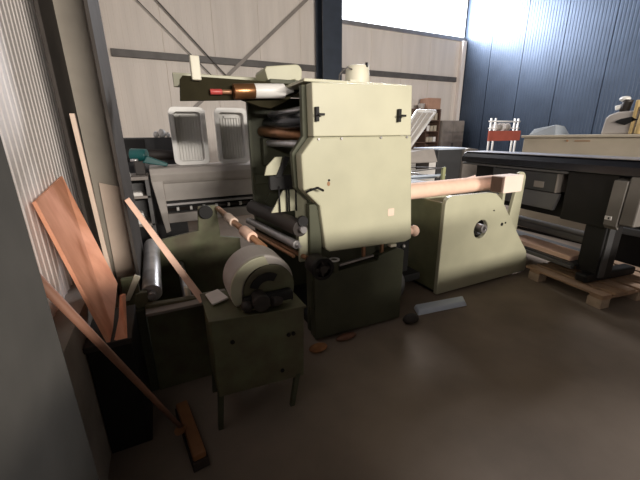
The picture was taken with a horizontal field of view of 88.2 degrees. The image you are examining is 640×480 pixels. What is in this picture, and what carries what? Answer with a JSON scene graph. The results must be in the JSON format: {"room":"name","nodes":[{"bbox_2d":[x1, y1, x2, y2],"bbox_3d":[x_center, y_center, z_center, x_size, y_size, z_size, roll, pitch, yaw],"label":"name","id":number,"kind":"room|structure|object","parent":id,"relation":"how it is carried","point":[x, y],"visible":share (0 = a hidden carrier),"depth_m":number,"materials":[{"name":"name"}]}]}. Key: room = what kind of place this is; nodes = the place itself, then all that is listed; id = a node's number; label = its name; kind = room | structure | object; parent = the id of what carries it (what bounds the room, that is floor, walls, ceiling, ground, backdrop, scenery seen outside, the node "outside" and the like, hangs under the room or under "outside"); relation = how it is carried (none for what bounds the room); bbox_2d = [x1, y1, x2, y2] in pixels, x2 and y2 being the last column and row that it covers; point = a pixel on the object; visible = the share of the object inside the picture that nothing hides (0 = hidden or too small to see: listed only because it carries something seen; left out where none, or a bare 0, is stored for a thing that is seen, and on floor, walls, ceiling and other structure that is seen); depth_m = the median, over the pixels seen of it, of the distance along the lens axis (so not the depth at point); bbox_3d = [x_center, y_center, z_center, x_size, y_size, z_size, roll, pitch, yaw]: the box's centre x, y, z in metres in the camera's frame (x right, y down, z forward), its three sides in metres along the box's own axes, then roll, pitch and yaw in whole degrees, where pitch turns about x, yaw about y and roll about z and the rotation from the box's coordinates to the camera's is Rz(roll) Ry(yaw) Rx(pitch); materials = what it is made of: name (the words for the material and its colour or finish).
{"room":"print shop","nodes":[
{"label":"print shop","id":0,"kind":"room"},
{"bbox_2d":[0,0,123,316],"bbox_3d":[-2.108,-2.384,2.371,0.084,4.800,9.168,-9,19,-24],"label":"wall","id":1,"kind":"structure","parent":0,"point":[31,129],"depth_m":1.66,"materials":[{"name":"grey metal"}]},
{"bbox_2d":[53,281,115,479],"bbox_3d":[-2.018,0.284,3.218,0.190,0.800,9.150,-9,19,-24],"label":"baseboard","id":2,"kind":"structure","parent":1,"relation":"attached to","point":[72,340],"depth_m":1.53,"materials":[{"name":"concrete"}]},
{"bbox_2d":[99,0,460,162],"bbox_3d":[0.114,-3.968,8.366,9.300,5.800,0.100,-9,19,-24],"label":"wall","id":3,"kind":"structure","parent":0,"point":[145,90],"depth_m":7.16,"materials":[{"name":"beige wood"}]},
{"bbox_2d":[110,48,315,71],"bbox_3d":[-2.057,-3.890,7.188,4.300,0.130,0.075,-9,19,-24],"label":"wall rail","id":4,"kind":"object","parent":3,"relation":"attached to","point":[115,52],"visible":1,"depth_m":6.91,"materials":[{"name":"metal"}]},
{"bbox_2d":[137,0,210,74],"bbox_3d":[-2.999,-4.127,6.580,1.684,1.664,0.020,-9,19,-24],"label":"rod","id":5,"kind":"object","parent":4,"relation":"attached to","point":[137,0],"visible":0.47,"depth_m":6.59,"materials":[{"name":"paint"}]},
{"bbox_2d":[156,0,225,74],"bbox_3d":[-2.691,-4.188,6.711,1.670,1.739,0.028,-9,19,-24],"label":"rod","id":6,"kind":"object","parent":4,"relation":"attached to","point":[156,0],"visible":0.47,"depth_m":6.73,"materials":[{"name":"paint"}]},
{"bbox_2d":[193,0,307,106],"bbox_3d":[-1.620,-4.018,7.268,3.135,2.749,0.020,-9,19,-24],"label":"bar","id":7,"kind":"object","parent":4,"relation":"attached to","point":[303,2],"visible":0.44,"depth_m":7.32,"materials":[{"name":"grey metal"}]},
{"bbox_2d":[342,68,456,81],"bbox_3d":[2.221,-4.558,9.141,4.200,0.130,0.075,-9,19,-24],"label":"wall rail","id":8,"kind":"object","parent":3,"relation":"attached to","point":[371,72],"visible":0.56,"depth_m":9.25,"materials":[{"name":"metal"}]},
{"bbox_2d":[342,19,465,40],"bbox_3d":[2.348,-5.627,8.900,4.330,0.090,0.050,-9,19,-24],"label":"trim","id":9,"kind":"structure","parent":3,"relation":"attached to","point":[346,22],"depth_m":8.78,"materials":[{"name":"metal"}]},
{"bbox_2d":[342,0,467,37],"bbox_3d":[2.316,-6.367,8.740,4.350,1.500,0.030,-9,19,-24],"label":"window","id":10,"kind":"structure","parent":3,"relation":"in","point":[444,17],"depth_m":8.92,"materials":[{"name":"white glass"}]},
{"bbox_2d":[453,41,466,120],"bbox_3d":[4.279,-3.841,10.375,0.140,4.250,0.119,-9,19,-24],"label":"trim","id":11,"kind":"structure","parent":3,"relation":"attached to","point":[463,45],"depth_m":10.02,"materials":[{"name":"white metal"}]},
{"bbox_2d":[108,205,639,479],"bbox_3d":[2.456,0.231,4.731,9.750,0.120,10.900,-9,19,-24],"label":"floor","id":12,"kind":"structure","parent":0,"point":[528,379],"depth_m":2.08,"materials":[{"name":"concrete"}]},
{"bbox_2d":[0,136,98,479],"bbox_3d":[-0.507,-1.206,-0.141,0.350,5.600,0.290,-9,19,-24],"label":"wall","id":13,"kind":"structure","parent":12,"relation":"on","point":[43,436],"depth_m":0.40,"materials":[{"name":"paint"}]},
{"bbox_2d":[33,0,152,308],"bbox_3d":[-1.528,-1.825,1.895,0.250,5.600,0.750,-9,19,-24],"label":"steel column","id":14,"kind":"structure","parent":12,"relation":"on","point":[72,31],"depth_m":2.16,"materials":[{"name":"metal"}]},
{"bbox_2d":[69,113,118,307],"bbox_3d":[-1.402,0.105,2.165,0.055,1.750,0.035,-9,19,-24],"label":"batten","id":15,"kind":"object","parent":12,"relation":"on","point":[72,115],"visible":0.54,"depth_m":2.03,"materials":[{"name":"beige wood"}]},
{"bbox_2d":[99,183,135,294],"bbox_3d":[-1.532,0.206,2.589,0.150,1.309,0.025,-9,19,-24],"label":"board","id":16,"kind":"object","parent":12,"relation":"on","point":[110,194],"visible":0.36,"depth_m":2.50,"materials":[{"name":"beige wood"}]},
{"bbox_2d":[83,304,152,452],"bbox_3d":[-1.097,0.765,1.847,0.203,0.672,0.385,-9,19,-24],"label":"trash bin","id":17,"kind":"object","parent":12,"relation":"on","point":[127,413],"visible":0.77,"depth_m":1.72,"materials":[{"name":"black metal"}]},
{"bbox_2d":[32,176,117,342],"bbox_3d":[-1.256,0.060,1.764,0.226,0.737,0.739,-9,19,-24],"label":"plywood board","id":18,"kind":"object","parent":17,"relation":"on","point":[56,207],"visible":1,"depth_m":1.69,"materials":[{"name":"brown wood"}]},
{"bbox_2d":[114,294,126,339],"bbox_3d":[-1.010,0.384,1.668,0.058,0.158,0.191,-8,19,-22],"label":"board offcut","id":19,"kind":"object","parent":17,"relation":"on","point":[121,331],"visible":1,"depth_m":1.66,"materials":[{"name":"orange wood"}]},
{"bbox_2d":[40,274,209,472],"bbox_3d":[-0.583,0.532,1.272,0.172,1.445,1.249,-7,18,-20],"label":"broom","id":20,"kind":"object","parent":12,"relation":"on","point":[185,422],"visible":0.97,"depth_m":1.18,"materials":[{"name":"brown wood"}]},
{"bbox_2d":[174,424,186,435],"bbox_3d":[-0.749,1.023,1.779,0.044,0.082,0.089,-2,17,-3],"label":"socket","id":21,"kind":"object","parent":20,"relation":"attached to","point":[183,429],"depth_m":1.75,"materials":[{"name":"brown wood"}]},
{"bbox_2d":[131,173,158,235],"bbox_3d":[-2.242,-0.194,4.091,0.380,1.200,0.500,-9,19,-24],"label":"shelving unit","id":22,"kind":"object","parent":12,"relation":"on","point":[144,203],"visible":0.39,"depth_m":4.06,"materials":[{"name":"metal"}]},
{"bbox_2d":[133,191,142,195],"bbox_3d":[-2.184,-0.543,3.845,0.216,0.050,0.185,-9,19,-24],"label":"packet","id":23,"kind":"object","parent":22,"relation":"on","point":[136,193],"visible":0.44,"depth_m":3.80,"materials":[{"name":"paper"}]},
{"bbox_2d":[131,173,148,180],"bbox_3d":[-2.250,-0.748,3.918,0.380,0.040,0.500,-9,19,-24],"label":"shelf","id":24,"kind":"object","parent":22,"relation":"attached to","point":[134,177],"depth_m":3.77,"materials":[{"name":"grey metal"}]},
{"bbox_2d":[134,191,151,198],"bbox_3d":[-2.247,-0.543,3.982,0.380,0.030,0.500,-9,19,-24],"label":"shelf","id":25,"kind":"object","parent":22,"relation":"attached to","point":[145,195],"depth_m":3.83,"materials":[{"name":"grey metal"}]},
{"bbox_2d":[139,216,155,226],"bbox_3d":[-2.242,-0.228,4.080,0.380,0.030,0.500,-9,19,-24],"label":"shelf","id":26,"kind":"object","parent":22,"relation":"attached to","point":[153,223],"depth_m":3.95,"materials":[{"name":"grey metal"}]},
{"bbox_2d":[129,148,167,174],"bbox_3d":[-2.058,-0.951,3.982,0.417,0.304,0.199,-3,17,-8],"label":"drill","id":27,"kind":"object","parent":22,"relation":"on","point":[139,157],"visible":1,"depth_m":3.91,"materials":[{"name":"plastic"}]},
{"bbox_2d":[123,137,188,248],"bbox_3d":[-2.535,-0.726,5.087,0.780,1.630,0.649,-9,19,-24],"label":"tall cabinet","id":28,"kind":"object","parent":12,"relation":"on","point":[160,148],"visible":0.21,"depth_m":4.80,"materials":[{"name":"metal"}]},
{"bbox_2d":[158,129,165,136],"bbox_3d":[-2.325,-1.566,4.850,0.110,0.132,0.110,-9,19,-24],"label":"cup","id":29,"kind":"object","parent":28,"relation":"on","point":[161,132],"visible":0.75,"depth_m":4.81,"materials":[{"name":"ceramic"}]},
{"bbox_2d":[120,205,267,390],"bbox_3d":[-0.968,0.337,2.614,0.930,1.029,1.110,-9,19,-24],"label":"machine","id":30,"kind":"object","parent":12,"relation":"on","point":[172,327],"visible":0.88,"depth_m":2.25,"materials":[{"name":"green metal"}]},
{"bbox_2d":[125,198,201,302],"bbox_3d":[-0.953,0.064,2.029,0.497,0.632,0.044,5,18,17],"label":"wooden lath","id":31,"kind":"object","parent":30,"relation":"on","point":[188,281],"visible":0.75,"depth_m":2.02,"materials":[{"name":"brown wood"}]},
{"bbox_2d":[149,161,252,237],"bbox_3d":[-1.326,-0.432,4.678,1.780,1.280,0.518,-9,19,-24],"label":"grey plotter","id":32,"kind":"object","parent":12,"relation":"on","point":[178,189],"visible":0.59,"depth_m":4.26,"materials":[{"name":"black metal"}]},
{"bbox_2d":[168,106,209,164],"bbox_3d":[-1.673,-1.324,4.222,0.430,0.700,0.145,-9,19,-24],"label":"plastic tub","id":33,"kind":"object","parent":32,"relation":"on","point":[188,129],"visible":1,"depth_m":4.24,"materials":[{"name":"grey plastic"}]},
{"bbox_2d":[214,107,249,162],"bbox_3d":[-1.187,-1.400,4.444,0.430,0.700,0.145,-9,19,-24],"label":"plastic tub","id":34,"kind":"object","parent":32,"relation":"on","point":[231,128],"visible":0.99,"depth_m":4.46,"materials":[{"name":"grey plastic"}]},
{"bbox_2d":[200,290,305,429],"bbox_3d":[-0.407,0.672,2.053,0.562,0.708,0.388,-9,19,-24],"label":"stand","id":35,"kind":"object","parent":12,"relation":"on","point":[253,349],"visible":0.94,"depth_m":1.87,"materials":[{"name":"green metal"}]},
{"bbox_2d":[205,289,227,304],"bbox_3d":[-0.613,0.333,1.931,0.104,0.014,0.173,-15,22,-37],"label":"notepad","id":36,"kind":"object","parent":35,"relation":"on","point":[216,296],"visible":1,"depth_m":1.92,"materials":[{"name":"white paper"}]},
{"bbox_2d":[223,245,293,312],"bbox_3d":[-0.347,0.210,1.902,0.370,0.293,0.330,-9,19,-24],"label":"grinder","id":37,"kind":"object","parent":35,"relation":"on","point":[255,277],"visible":1,"depth_m":1.82,"materials":[{"name":"beige metal"}]},
{"bbox_2d":[172,55,419,338],"bbox_3d":[0.061,-0.375,2.876,2.180,2.205,1.200,-9,19,-24],"label":"press","id":38,"kind":"object","parent":12,"relation":"on","point":[330,165],"visible":0.97,"depth_m":2.53,"materials":[{"name":"beige metal"}]},
{"bbox_2d":[172,55,298,108],"bbox_3d":[-0.573,-1.191,2.598,1.040,0.315,0.480,-9,19,-24],"label":"hood","id":39,"kind":"object","parent":38,"relation":"attached to","point":[194,86],"depth_m":2.41,"materials":[{"name":"green metal"}]},
{"bbox_2d":[232,83,293,99],"bbox_3d":[-0.406,-1.087,2.418,0.459,0.122,0.103,-9,19,-24],"label":"roll","id":40,"kind":"object","parent":38,"relation":"on","point":[239,90],"visible":1,"depth_m":2.37,"materials":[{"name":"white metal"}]},
{"bbox_2d":[210,89,231,94],"bbox_3d":[-0.696,-1.040,2.321,0.149,0.040,0.038,-9,19,-24],"label":"rod","id":41,"kind":"object","parent":40,"relation":"attached to","point":[212,91],"visible":1,"depth_m":2.30,"materials":[{"name":"red plastic"}]},
{"bbox_2d":[309,342,326,352],"bbox_3d":[-0.014,0.841,2.581,0.156,0.058,0.091,-9,19,-24],"label":"scrap","id":42,"kind":"object","parent":12,"relation":"on","point":[317,347],"visible":1,"depth_m":2.55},
{"bbox_2d":[315,0,341,79],"bbox_3d":[0.216,-3.872,8.052,0.500,5.800,0.400,-9,19,-24],"label":"steel column","id":43,"kind":"structure","parent":12,"relation":"on","point":[328,13],"depth_m":7.68,"materials":[{"name":"metal"}]},
{"bbox_2d":[336,332,355,340],"bbox_3d":[0.216,0.795,2.718,0.192,0.054,0.060,-9,19,-24],"label":"scrap","id":44,"kind":"object","parent":12,"relation":"on","point":[346,336],"visible":1,"depth_m":2.69,"materials":[{"name":"brown wood"}]},
{"bbox_2d":[401,274,404,295],"bbox_3d":[0.770,0.459,3.336,0.192,0.312,0.144,-9,19,-24],"label":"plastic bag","id":45,"kind":"object","parent":12,"relation":"on","point":[403,279],"visible":0.17,"depth_m":3.29,"materials":[{"name":"grey plastic"}]},
{"bbox_2d":[403,313,418,323],"bbox_3d":[0.810,0.701,2.942,0.165,0.090,0.105,-9,19,-24],"label":"rag","id":46,"kind":"object","parent":12,"relation":"on","point":[411,318],"visible":1,"depth_m":2.90,"materials":[{"name":"fabric"}]},
{"bbox_2d":[411,148,436,180],"bbox_3d":[1.795,-1.153,6.717,0.960,1.359,0.577,-9,19,-24],"label":"machine","id":47,"kind":"object","parent":12,"relation":"on","point":[420,157],"visible":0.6,"depth_m":6.44,"materials":[{"name":"metal"}]},
{"bbox_2d":[411,108,440,148],"bbox_3d":[2.983,-2.657,9.862,1.030,2.330,0.400,-9,19,-24],"label":"bookcase","id":48,"kind":"object","parent":12,"relation":"on","point":[421,141],"visible":0.21,"depth_m":9.74,"materials":[{"name":"brown wood"}]},
{"bbox_2d":[418,103,424,108],"bbox_3d":[2.885,-3.807,9.405,0.206,0.140,0.206,-9,19,-24],"label":"glass bowl","id":49,"kind":"object","parent":48,"relation":"on","point":[422,105],"visible":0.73,"depth_m":9.33,"materials":[{"name":"white glass"}]},
{"bbox_2d":[420,98,440,108],"bbox_3d":[3.192,-3.938,9.561,0.480,0.290,0.330,-9,19,-24],"label":"cardboard box","id":50,"kind":"object","parent":48,"relation":"on","point":[430,103],"visible":0.73,"depth_m":9.41,"materials":[{"name":"brown cardboard"}]},
{"bbox_2d":[411,167,445,182],"bbox_3d":[1.034,-0.486,4.928,1.451,1.170,0.790,-9,19,-24],"label":"frame","id":51,"kind":"object","parent":12,"relation":"on","point":[443,169],"visible":0.16,"depth_m":4.72,"materials":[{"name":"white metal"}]},
{"bbox_2d":[411,179,426,182],"bbox_3d":[1.006,-0.816,4.813,1.200,0.030,0.650,-9,19,-24],"label":"shelf","id":52,"kind":"object","parent":51,"relation":"attached to","point":[413,180],"depth_m":4.93,"materials":[{"name":"white"}]},
{"bbox_2d":[414,296,466,314],"bbox_3d":[1.182,0.629,3.217,0.608,0.054,0.137,-6,18,-17],"label":"plastic wrapping","id":53,"kind":"object","parent":12,"relation":"on","point":[445,304],"visible":0.99,"depth_m":3.17,"materials":[{"name":"grey plastic"}]},
{"bbox_2d":[414,147,478,194],"bbox_3d":[2.819,-1.384,7.422,1.270,1.355,0.770,-9,19,-24],"label":"machine","id":54,"kind":"object","parent":12,"relation":"on","point":[450,158],"visible":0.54,"depth_m":6.97,"materials":[{"name":"grey metal"}]},
{"bbox_2d":[407,109,436,146],"bbox_3d":[1.957,-2.278,6.873,1.153,0.838,0.090,-9,19,-24],"label":"frame","id":55,"kind":"object","parent":54,"relation":"on","point":[420,118],"visible":0.53,"depth_m":6.89,"materials":[{"name":"white plastic"}]},
{"bbox_2d":[438,120,464,146],"bbox_3d":[3.920,-2.625,10.240,0.900,2.020,0.380,-9,19,-24],"label":"tall cabinet","id":56,"kind":"object","parent":12,"relation":"on","point":[451,132],"visible":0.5,"depth_m":9.88,"materials":[{"name":"paint"}]},
{"bbox_2d":[408,172,525,293],"bbox_3d":[1.692,-0.167,3.825,1.440,1.200,0.670,-9,19,-24],"label":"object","id":57,"kind":"object","parent":12,"relation":"on","point":[447,254],"visible":0.88,"depth_m":3.49,"materials":[{"name":"beige metal"}]},
{"bbox_2d":[411,175,492,198],"bbox_3d":[1.305,-0.559,3.505,1.531,0.182,0.164,-9,19,-24],"label":"roll","id":58,"kind":"object","parent":57,"relation":"on","point":[480,183],"visible":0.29,"depth_m":3.46,"materials":[{"name":"beige paper"}]},
{"bbox_2d":[490,174,523,192],"bbox_3d":[1.976,-0.601,3.499,0.315,0.175,0.150,-9,19,-24],"label":"box","id":59,"kind":"object","parent":57,"relation":"on","point":[501,183],"visible":1,"depth_m":3.43,"materials":[{"name":"beige cardboard"}]},
{"bbox_2d":[486,118,520,151],"bbox_3d":[4.413,-1.962,8.171,1.120,1.970,0.180,-9,19,-24],"label":"rack","id":60,"kind":"object","parent":12,"relation":"on","point":[500,134],"visible":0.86,"depth_m":7.89,"materials":[{"name":"white metal"}]},
{"bbox_2d":[517,134,639,243],"bbox_3d":[4.401,-0.682,4.708,0.850,1.585,2.890,-9,19,-24],"label":"machine","id":61,"kind":"object","parent":12,"relation":"on","point":[628,145],"visible":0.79,"depth_m":4.92,"materials":[{"name":"beige metal"}]},
{"bbox_2d":[601,96,639,133],"bbox_3d":[4.064,-1.647,4.349,0.200,0.482,0.487,-9,19,-24],"label":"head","id":62,"kind":"object","parent":61,"relation":"on","point":[625,121],"visible":0.99,"depth_m":4.34},
{"bbox_2d":[526,260,639,308],"bbox_3d":[3.076,0.421,3.660,1.140,0.138,0.830,-6,18,-17],"label":"wooden pallet","id":63,"kind":"object","parent":12,"relation":"on","point":[600,292],"visible":0.58,"depth_m":3.38,"materials":[{"name":"brown wood"}]},
{"bbox_2d":[462,151,639,282],"bbox_3d":[2.750,-0.422,4.045,0.748,1.228,2.260,-6,18,-17],"label":"printer","id":64,"kind":"object","parent":63,"relation":"on","point":[599,192],"visible":0.72,"depth_m":3.41,"materials":[{"name":"metal"}]},
{"bbox_2d":[480,188,560,209],"bbox_3d":[2.427,-0.565,4.102,0.097,0.175,1.080,-6,18,-17],"label":"paper tray","id":65,"kind":"object","parent":64,"relation":"on","point":[534,197],"depth_m":3.78,"materials":[{"name":"grey metal"}]},
{"bbox_2d":[479,230,579,266],"bbox_3d":[2.713,0.030,4.237,0.560,0.030,1.500,-6,18,-17],"label":"shelf","id":66,"kind":"object","parent":64,"relation":"attached to","point":[573,263],"depth_m":3.93,"materials":[{"name":"grey metal"}]},
{"bbox_2d":[519,235,579,260],"bbox_3d":[2.691,0.080,3.943,0.260,0.049,0.790,-6,18,-17],"label":"cardboard sheets","id":67,"kind":"object","parent":64,"relation":"on","point":[556,250],"visible":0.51,"depth_m":3.83,"materials":[{"name":"brown cardboard"}]},
{"bbox_2d":[517,215,583,242],"bbox_3d":[2.784,-0.171,4.122,0.250,0.080,1.280,-6,18,-17],"label":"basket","id":68,"kind":"object","parent":64,"relation":"on","point":[565,232],"depth_m":3.94,"materials":[{"name":"grey metal"}]},
{"bbox_2d":[615,226,639,266],"bbox_3d":[3.918,-0.163,4.130,0.500,0.950,0.600,-9,19,-24],"label":"machine","id":69,"kind":"object","parent":12,"relation":"on","point":[628,251],"visible":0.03,"depth_m":4.13,"materials":[{"name":"black metal"}]},
{"bbox_2d":[459,0,639,151],"bbox_3d":[6.137,-3.548,6.745,0.100,5.800,8.155,-9,19,-24],"label":"wall","id":70,"kind":"structure","parent":0,"point":[559,67],"depth_m":7.92,"materials":[{"name":"blue metal"}]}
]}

